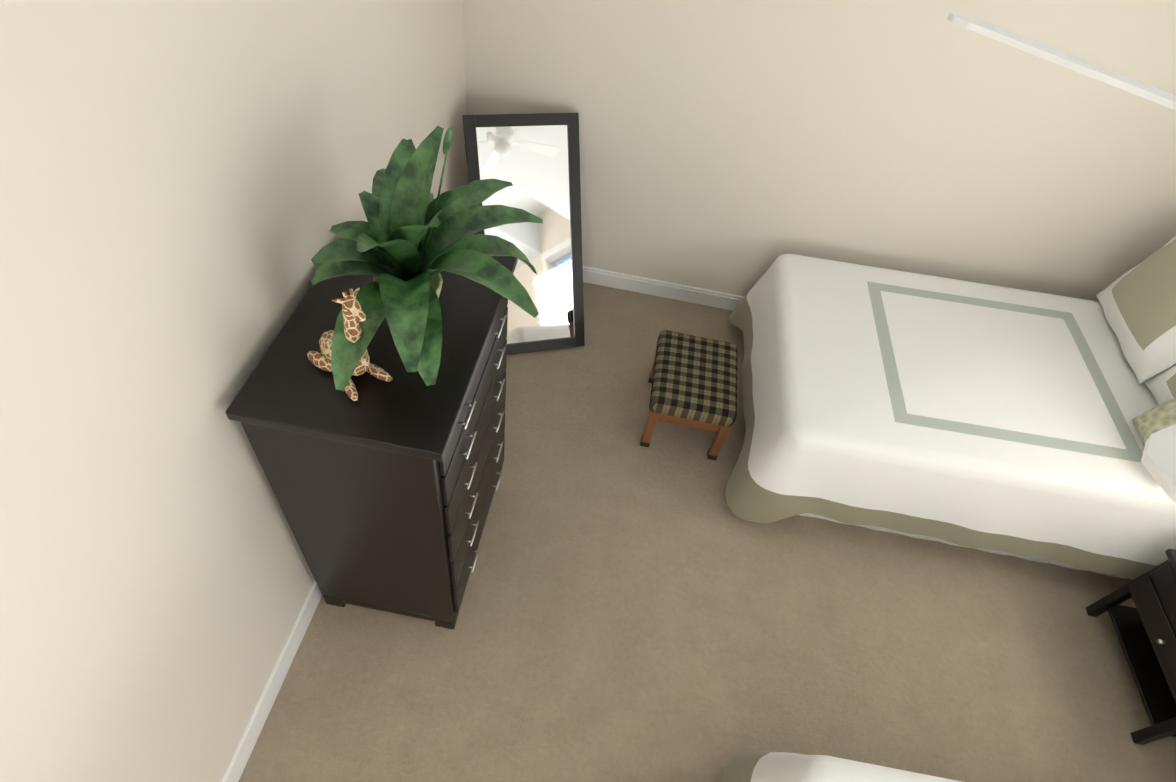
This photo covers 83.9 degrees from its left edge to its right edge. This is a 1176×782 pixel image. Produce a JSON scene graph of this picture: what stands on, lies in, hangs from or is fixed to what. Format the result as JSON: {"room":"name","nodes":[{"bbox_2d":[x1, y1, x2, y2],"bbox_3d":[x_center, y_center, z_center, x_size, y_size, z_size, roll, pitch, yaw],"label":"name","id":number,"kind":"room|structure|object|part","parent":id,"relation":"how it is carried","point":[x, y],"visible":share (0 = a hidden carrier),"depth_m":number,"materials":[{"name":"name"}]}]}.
{"room":"bedroom","nodes":[
{"label":"bedroom","id":0,"kind":"room"},
{"bbox_2d":[0,0,467,781],"bbox_3d":[-1.287,0.306,0.739,0.200,4.350,7.320,11,49,1],"label":"wall","id":1,"kind":"structure","parent":0,"point":[184,184],"depth_m":1.69,"materials":[{"name":"beige paint"}]},
{"bbox_2d":[221,580,321,781],"bbox_3d":[-1.397,1.620,2.391,0.018,0.135,7.120,11,49,1],"label":"baseboard","id":2,"kind":"structure","parent":1,"relation":"attached to","point":[279,672],"depth_m":2.71,"materials":[{"name":"white wood"}]},
{"bbox_2d":[239,282,1175,781],"bbox_3d":[0.721,2.109,2.436,4.760,0.100,7.520,11,49,1],"label":"floor","id":3,"kind":"structure","parent":0,"point":[635,610],"depth_m":3.15,"materials":[{"name":"carpet"}]},
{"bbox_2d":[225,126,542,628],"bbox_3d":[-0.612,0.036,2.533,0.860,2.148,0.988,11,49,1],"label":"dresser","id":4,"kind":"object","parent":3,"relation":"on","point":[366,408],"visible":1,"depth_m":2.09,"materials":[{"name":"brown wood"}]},
{"bbox_3d":[-0.456,0.274,2.757,0.018,1.259,0.860,11,49,1],"label":"drawer","id":5,"kind":"part","parent":4,"relation":"part of","materials":[{"name":"brown wood"}]},
{"bbox_3d":[-0.430,0.263,2.738,0.029,1.078,0.560,11,49,1],"label":"handle","id":6,"kind":"part","parent":4,"relation":"part of","materials":[{"name":"silver metal"}]},
{"bbox_2d":[463,113,584,354],"bbox_3d":[-0.359,-0.914,3.967,0.660,1.265,0.689,-8,51,-15],"label":"floor mirror","id":7,"kind":"object","parent":3,"relation":"on","point":[533,159],"visible":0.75,"depth_m":3.91,"materials":[{"name":"mirror"}]},
{"bbox_2d":[640,330,737,460],"bbox_3d":[0.596,0.017,3.861,0.480,0.438,0.590,11,49,1],"label":"stool","id":8,"kind":"object","parent":3,"relation":"on","point":[692,379],"visible":1,"depth_m":3.65,"materials":[{"name":"fabric"}]},
{"bbox_3d":[0.613,-0.088,3.740,0.480,0.116,0.590,11,49,1],"label":"seat","id":9,"kind":"part","parent":8,"relation":"part of","materials":[{"name":"fabric"}]},
{"bbox_2d":[721,750,961,781],"bbox_3d":[1.692,1.946,1.673,2.462,1.476,1.754,11,49,1],"label":"bed","id":10,"kind":"object","parent":3,"relation":"on","point":[755,766],"visible":1,"depth_m":2.22,"materials":[{"name":"white fabric"}]},
{"bbox_2d":[725,236,1175,579],"bbox_3d":[2.139,-0.159,3.549,2.460,1.476,1.744,11,49,1],"label":"bed","id":11,"kind":"object","parent":3,"relation":"on","point":[1022,424],"visible":0.94,"depth_m":3.37,"materials":[{"name":"white fabric"}]},
{"bbox_2d":[1086,549,1175,744],"bbox_3d":[2.890,0.899,2.620,0.510,1.671,0.725,11,49,1],"label":"nightstand","id":12,"kind":"object","parent":3,"relation":"on","point":[1145,629],"visible":1,"depth_m":3.07,"materials":[{"name":"brown wood"}]},
{"bbox_3d":[2.611,1.096,2.918,0.026,0.158,0.024,11,49,1],"label":"knob","id":13,"kind":"part","parent":12,"relation":"part of","materials":[{"name":"silver metal"}]},
{"bbox_2d":[463,0,1175,301],"bbox_3d":[1.441,-2.050,3.167,4.560,4.350,0.200,11,49,1],"label":"wall","id":14,"kind":"structure","parent":0,"point":[737,147],"depth_m":3.68,"materials":[{"name":"beige paint"}]},
{"bbox_2d":[583,266,743,310],"bbox_3d":[1.284,-0.583,4.680,4.290,0.135,0.024,11,49,1],"label":"baseboard","id":15,"kind":"structure","parent":14,"relation":"attached to","point":[591,275],"depth_m":4.68,"materials":[{"name":"white wood"}]},
{"bbox_3d":[1.083,-0.014,-0.031,4.360,1.550,7.120,11,49,1],"label":"ceiling","id":16,"kind":"structure","parent":0,"visible":0},
{"bbox_3d":[1.117,-0.298,0.463,0.310,0.892,0.310,11,49,1],"label":"ceiling fan","id":17,"kind":"object","parent":16,"relation":"hanging from","visible":0},
{"bbox_2d":[947,12,1175,109],"bbox_3d":[0.772,-0.374,0.857,0.158,0.041,0.650,-31,60,-30],"label":"ceiling fan","id":18,"kind":"object","parent":17,"relation":"attached to","point":[1067,60],"depth_m":0.89,"materials":[{"name":"white"}]},
{"bbox_2d":[1141,424,1175,502],"bbox_3d":[0.692,0.013,0.512,0.650,0.041,0.158,-15,53,-20],"label":"ceiling fan","id":19,"kind":"object","parent":17,"relation":"attached to","point":[1158,460],"depth_m":0.45,"materials":[{"name":"white"}]}
]}

